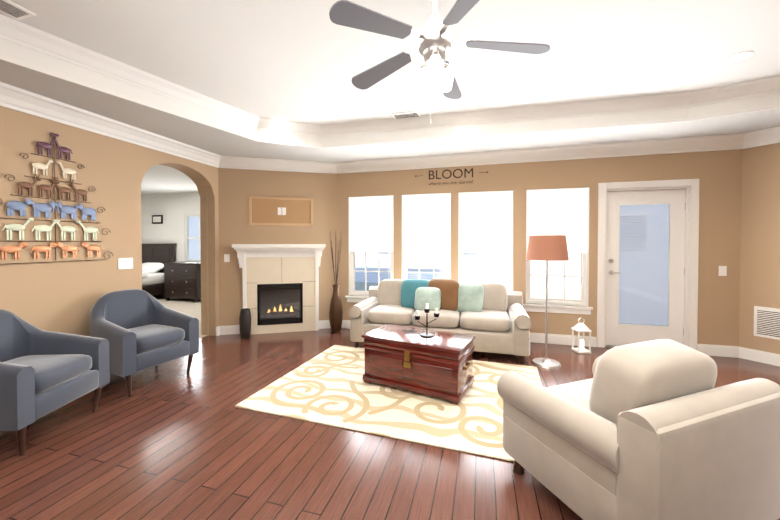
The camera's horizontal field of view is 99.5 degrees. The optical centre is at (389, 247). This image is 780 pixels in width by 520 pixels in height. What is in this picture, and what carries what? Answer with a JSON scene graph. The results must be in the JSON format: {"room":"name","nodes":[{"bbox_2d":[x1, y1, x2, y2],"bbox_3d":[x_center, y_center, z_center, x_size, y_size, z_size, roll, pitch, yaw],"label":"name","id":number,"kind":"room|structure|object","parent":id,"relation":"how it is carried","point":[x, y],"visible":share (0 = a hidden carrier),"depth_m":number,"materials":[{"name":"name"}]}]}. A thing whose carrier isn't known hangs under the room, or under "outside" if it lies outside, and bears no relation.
{"room":"living room","nodes":[
{"label":"living room","id":0,"kind":"room"},
{"bbox_2d":[0,106,218,335],"bbox_3d":[-3.617,-0.169,1.360,0.260,3.000,7.820,0,1,16],"label":"wall","id":1,"kind":"structure","parent":0,"point":[61,297],"depth_m":3.18,"materials":[{"name":"beige paint"}]},
{"bbox_2d":[0,132,113,264],"bbox_3d":[-3.014,-0.452,2.974,0.022,1.160,0.965,0,1,16],"label":"art","id":2,"kind":"object","parent":1,"relation":"attached to","point":[20,207],"visible":0.98,"depth_m":2.94,"materials":[{"name":"multicoloured metal"}]},
{"bbox_2d":[118,258,132,268],"bbox_3d":[-2.861,0.168,3.573,0.011,0.118,0.150,0,1,16],"label":"light switch","id":3,"kind":"object","parent":1,"relation":"attached to","point":[125,263],"visible":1,"depth_m":3.57,"materials":[{"name":"white plastic"}]},
{"bbox_2d":[141,192,200,261],"bbox_3d":[-4.553,-0.169,8.067,5.740,2.800,0.120,0,1,16],"label":"wall","id":4,"kind":"structure","parent":0,"point":[173,209],"depth_m":8.25,"materials":[{"name":"white paint"}]},
{"bbox_2d":[152,215,162,223],"bbox_3d":[-5.893,-0.724,8.355,0.340,0.220,0.024,0,1,16],"label":"framed picture","id":5,"kind":"object","parent":4,"relation":"attached to","point":[157,219],"visible":1,"depth_m":8.34,"materials":[{"name":"black wood"}]},
{"bbox_2d":[185,215,200,260],"bbox_3d":[-4.623,-0.244,8.075,0.900,1.140,0.060,0,1,16],"label":"room window","id":6,"kind":"structure","parent":4,"relation":"in","point":[187,235],"depth_m":8.16,"materials":[{"name":"clear glass"}]},
{"bbox_2d":[155,297,206,337],"bbox_3d":[-5.429,1.323,5.260,5.570,0.100,5.800,0,1,16],"label":"floor","id":7,"kind":"structure","parent":0,"point":[190,307],"depth_m":7.03,"materials":[{"name":"carpet"}]},
{"bbox_2d":[142,244,176,296],"bbox_3d":[-6.417,0.571,7.424,1.780,1.340,2.080,0,1,16],"label":"bed","id":8,"kind":"object","parent":7,"relation":"on","point":[155,257],"visible":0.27,"depth_m":8.11,"materials":[{"name":"fabric"}]},
{"bbox_2d":[162,262,200,302],"bbox_3d":[-4.759,0.788,7.789,1.000,0.895,0.504,0,1,16],"label":"dresser","id":9,"kind":"object","parent":7,"relation":"on","point":[182,279],"visible":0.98,"depth_m":7.55,"materials":[{"name":"black wood"}]},
{"bbox_2d":[206,168,336,335],"bbox_3d":[-1.696,-0.225,5.127,2.044,3.000,0.160,0,1,-14],"label":"wall","id":10,"kind":"structure","parent":0,"point":[237,188],"depth_m":4.99,"materials":[{"name":"beige paint"}]},
{"bbox_2d":[224,254,229,261],"bbox_3d":[-2.405,0.149,4.867,0.075,0.118,0.011,0,1,-14],"label":"switch","id":11,"kind":"object","parent":10,"relation":"attached to","point":[226,257],"visible":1,"depth_m":4.87,"materials":[{"name":"white plastic"}]},
{"bbox_2d":[249,196,312,225],"bbox_3d":[-1.652,-0.559,5.040,0.930,0.430,0.016,0,1,-14],"label":"frame","id":12,"kind":"object","parent":10,"relation":"attached to","point":[285,211],"visible":1,"depth_m":5.04,"materials":[{"name":"brown"}]},
{"bbox_2d":[0,82,779,173],"bbox_3d":[0.307,-1.184,0.694,7.650,0.150,8.150,0,1,16],"label":"crown molding","id":13,"kind":"structure","parent":10,"relation":"attached to","point":[22,100],"depth_m":4.11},
{"bbox_2d":[216,320,779,366],"bbox_3d":[0.307,1.275,0.730,7.650,0.130,8.150,0,1,16],"label":"baseboard","id":14,"kind":"structure","parent":10,"relation":"attached to","point":[744,353],"depth_m":4.00,"materials":[{"name":"white wood"}]},
{"bbox_2d":[0,328,779,519],"bbox_3d":[0.434,1.391,0.723,8.160,0.100,9.000,0,1,16],"label":"floor","id":15,"kind":"structure","parent":0,"point":[172,440],"depth_m":2.06,"materials":[{"name":"brown wood"}]},
{"bbox_2d":[0,309,109,455],"bbox_3d":[-2.642,0.881,2.356,0.692,0.871,0.700,0,1,-2],"label":"chair","id":16,"kind":"object","parent":15,"relation":"on","point":[43,373],"visible":1,"depth_m":2.42,"materials":[{"name":"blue fabric"}]},
{"bbox_2d":[89,289,198,395],"bbox_3d":[-2.466,0.868,3.289,0.692,0.871,0.700,0,1,24],"label":"chair","id":17,"kind":"object","parent":15,"relation":"on","point":[139,329],"visible":0.9,"depth_m":3.22,"materials":[{"name":"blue fabric"}]},
{"bbox_2d":[239,308,250,338],"bbox_3d":[-2.062,1.076,4.705,0.160,0.410,0.158,0,1,16],"label":"urn","id":18,"kind":"object","parent":15,"relation":"on","point":[245,322],"visible":1,"depth_m":4.65,"materials":[{"name":"black ceramic"}]},
{"bbox_2d":[232,244,325,334],"bbox_3d":[-1.638,0.610,4.959,1.310,1.335,0.212,0,1,-14],"label":"fireplace","id":19,"kind":"object","parent":15,"relation":"on","point":[280,288],"visible":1,"depth_m":4.98,"materials":[{"name":"tile"}]},
{"bbox_2d":[329,232,342,332],"bbox_3d":[-0.822,0.502,5.018,0.210,1.548,0.216,0,1,16],"label":"vase","id":20,"kind":"object","parent":15,"relation":"on","point":[335,314],"visible":1,"depth_m":4.96,"materials":[{"name":"brown ceramic"}]},
{"bbox_2d":[235,345,541,461],"bbox_3d":[0.154,1.297,3.145,2.450,0.016,1.720,0,1,19],"label":"rug","id":21,"kind":"object","parent":15,"relation":"on","point":[330,386],"visible":0.5,"depth_m":2.73,"materials":[{"name":"beige carpet"}]},
{"bbox_2d":[361,303,475,404],"bbox_3d":[0.270,0.907,3.149,0.970,0.761,0.515,0,1,29],"label":"trunk coffee table","id":22,"kind":"object","parent":21,"relation":"on","point":[433,363],"visible":1,"depth_m":2.95,"materials":[{"name":"brown wood"}]},
{"bbox_2d":[526,235,568,368],"bbox_3d":[1.750,0.579,3.687,0.430,1.435,0.430,0,1,16],"label":"floor lamp","id":23,"kind":"object","parent":15,"relation":"on","point":[546,248],"visible":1,"depth_m":3.55,"materials":[{"name":"orange fabric"}]},
{"bbox_2d":[571,318,591,352],"bbox_3d":[2.387,1.080,4.119,0.160,0.420,0.160,0,1,1],"label":"lantern","id":24,"kind":"object","parent":15,"relation":"on","point":[579,327],"visible":1,"depth_m":4.08,"materials":[{"name":"white metal"}]},
{"bbox_2d":[497,339,779,519],"bbox_3d":[1.251,0.897,1.758,0.970,0.855,0.880,0,1,-20],"label":"armchair","id":25,"kind":"object","parent":15,"relation":"on","point":[661,429],"visible":1,"depth_m":1.43,"materials":[{"name":"beige fabric"}]},
{"bbox_2d":[0,60,779,194],"bbox_3d":[-2.179,-1.480,2.108,13.900,0.400,10.350,0,1,16],"label":"ceiling","id":26,"kind":"structure","parent":0,"point":[174,127],"depth_m":3.83,"materials":[{"name":"white paint"}]},
{"bbox_2d":[0,0,779,124],"bbox_3d":[0.287,-1.570,0.710,7.100,0.120,7.081,0,1,16],"label":"ceiling","id":27,"kind":"structure","parent":0,"point":[303,61],"depth_m":2.54,"materials":[{"name":"white paint"}]},
{"bbox_2d":[0,0,35,19],"bbox_3d":[-2.439,-1.522,2.029,0.170,0.014,0.320,0,1,16],"label":"ceiling vent","id":28,"kind":"object","parent":27,"relation":"in","point":[12,9],"visible":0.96,"depth_m":2.11,"materials":[{"name":"white metal"}]},
{"bbox_2d":[272,116,286,120],"bbox_3d":[-1.330,-1.554,3.962,0.170,0.009,0.170,0,1,16],"label":"recessed light","id":29,"kind":"object","parent":27,"relation":"in","point":[280,118],"visible":0.96,"depth_m":3.95,"materials":[{"name":"white"}]},
{"bbox_2d":[0,14,779,147],"bbox_3d":[0.287,-1.379,0.712,6.602,0.262,6.582,0,1,16],"label":"crown molding","id":30,"kind":"structure","parent":27,"relation":"attached to","point":[28,46],"depth_m":3.41,"materials":[{"name":"white paint"}]},
{"bbox_2d":[391,111,420,118],"bbox_3d":[0.191,-1.549,3.850,0.320,0.014,0.170,0,1,16],"label":"ceiling vent","id":31,"kind":"object","parent":27,"relation":"in","point":[409,114],"visible":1,"depth_m":3.84,"materials":[{"name":"white metal"}]},
{"bbox_2d":[329,0,549,123],"bbox_3d":[0.289,-1.137,1.972,1.252,0.782,1.228,0,1,16],"label":"fan","id":32,"kind":"object","parent":27,"relation":"hanging from","point":[433,34],"visible":1,"depth_m":1.87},
{"bbox_2d":[457,100,472,107],"bbox_3d":[0.809,-1.548,3.554,0.170,0.009,0.170,0,1,16],"label":"recessed light","id":33,"kind":"object","parent":27,"relation":"in","point":[463,104],"visible":1,"depth_m":3.55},
{"bbox_2d":[723,51,753,62],"bbox_3d":[2.801,-1.534,2.657,0.170,0.009,0.170,0,1,16],"label":"recessed light","id":34,"kind":"object","parent":27,"relation":"in","point":[739,56],"visible":1,"depth_m":2.65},
{"bbox_2d":[348,279,531,363],"bbox_3d":[0.633,0.865,4.339,2.160,0.844,0.930,0,1,16],"label":"sofa","id":35,"kind":"object","parent":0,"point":[501,322],"depth_m":4.08,"materials":[{"name":"beige fabric"}]},
{"bbox_2d":[401,279,428,309],"bbox_3d":[0.351,0.625,4.440,0.420,0.420,0.150,0,-17,8],"label":"pillow","id":36,"kind":"object","parent":35,"relation":"on","point":[409,287],"visible":0.54,"depth_m":4.40,"materials":[{"name":"teal fabric"}]},
{"bbox_2d":[414,287,440,310],"bbox_3d":[0.487,0.668,4.258,0.340,0.340,0.150,0,-23,14],"label":"pillow","id":37,"kind":"object","parent":35,"relation":"on","point":[431,296],"visible":0.85,"depth_m":4.20,"materials":[{"name":"fabric"}]},
{"bbox_2d":[428,279,458,310],"bbox_3d":[0.692,0.617,4.324,0.440,0.440,0.150,0,-19,22],"label":"pillow","id":38,"kind":"object","parent":35,"relation":"on","point":[448,288],"visible":0.67,"depth_m":4.25,"materials":[{"name":"orange fabric"}]},
{"bbox_2d":[456,282,483,312],"bbox_3d":[0.995,0.638,4.220,0.400,0.400,0.150,1,-15,32],"label":"pillow","id":39,"kind":"object","parent":35,"relation":"on","point":[470,297],"visible":0.75,"depth_m":4.14,"materials":[{"name":"fabric"}]},
{"bbox_2d":[337,149,741,345],"bbox_3d":[1.662,-0.218,4.644,5.470,3.000,0.160,0,1,16],"label":"wall","id":40,"kind":"structure","parent":0,"point":[718,174],"depth_m":4.30,"materials":[{"name":"beige paint"}]},
{"bbox_2d":[345,195,393,302],"bbox_3d":[-0.285,0.024,5.169,0.820,1.660,0.200,0,1,16],"label":"window","id":41,"kind":"structure","parent":40,"relation":"in","point":[371,223],"depth_m":5.15,"materials":[{"name":"clear glass"}]},
{"bbox_2d":[401,193,450,278],"bbox_3d":[0.544,0.028,4.938,0.820,1.660,0.200,0,1,16],"label":"window","id":42,"kind":"structure","parent":40,"relation":"in","point":[426,222],"depth_m":4.90,"materials":[{"name":"clear glass"}]},
{"bbox_2d":[429,168,472,185],"bbox_3d":[0.872,-1.020,4.765,0.638,0.232,0.003,0,1,16],"label":"sign","id":43,"kind":"object","parent":40,"relation":"attached to","point":[465,170],"visible":1,"depth_m":4.76,"materials":[{"name":"brown"}]},
{"bbox_2d":[458,190,513,290],"bbox_3d":[1.358,0.031,4.712,0.830,1.660,0.200,0,1,16],"label":"window","id":44,"kind":"structure","parent":40,"relation":"in","point":[485,221],"depth_m":4.67,"materials":[{"name":"clear glass"}]},
{"bbox_2d":[523,187,592,314],"bbox_3d":[2.244,0.035,4.465,0.850,1.660,0.200,0,1,16],"label":"window","id":45,"kind":"structure","parent":40,"relation":"in","point":[561,211],"depth_m":4.41,"materials":[{"name":"clear glass"}]},
{"bbox_2d":[597,179,699,349],"bbox_3d":[3.224,0.226,4.202,1.070,2.125,0.176,0,1,16],"label":"patio door","id":46,"kind":"structure","parent":40,"relation":"in","point":[675,311],"depth_m":4.18,"materials":[{"name":"white wood"}]},
{"bbox_2d":[718,266,726,275],"bbox_3d":[3.956,0.273,3.923,0.075,0.118,0.011,0,1,16],"label":"light switch","id":47,"kind":"object","parent":40,"relation":"attached to","point":[722,270],"visible":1,"depth_m":3.92,"materials":[{"name":"white plastic"}]},
{"bbox_2d":[739,143,779,353],"bbox_3d":[4.538,-0.198,3.300,0.160,3.000,1.734,0,1,-29],"label":"wall","id":48,"kind":"structure","parent":0,"point":[760,246],"depth_m":3.75,"materials":[{"name":"beige paint"}]},
{"bbox_2d":[754,306,779,339],"bbox_3d":[4.297,0.838,3.566,0.012,0.340,0.500,0,1,-29],"label":"air vent","id":49,"kind":"object","parent":48,"relation":"in","point":[766,322],"visible":1,"depth_m":3.69,"materials":[{"name":"white metal"}]},
{"label":"outside","id":50,"kind":"structure","parent":0,"visible":0},
{"bbox_2d":[189,216,199,259],"bbox_3d":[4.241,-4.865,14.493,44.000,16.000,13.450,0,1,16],"label":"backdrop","id":51,"kind":"structure","parent":50,"point":[196,243],"depth_m":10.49,"materials":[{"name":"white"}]},
{"bbox_2d":[355,282,665,325],"bbox_3d":[4.288,1.581,14.758,40.000,0.100,20.000,0,1,16],"label":"ground","id":52,"kind":"structure","parent":50,"point":[535,291],"depth_m":11.70,"materials":[{"name":"white"}]},
{"bbox_2d":[355,204,667,290],"bbox_3d":[5.779,-2.081,15.585,16.400,7.200,5.700,0,1,16],"label":"house","id":53,"kind":"structure","parent":52,"relation":"on","point":[440,261],"depth_m":13.36,"materials":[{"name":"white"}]}
]}

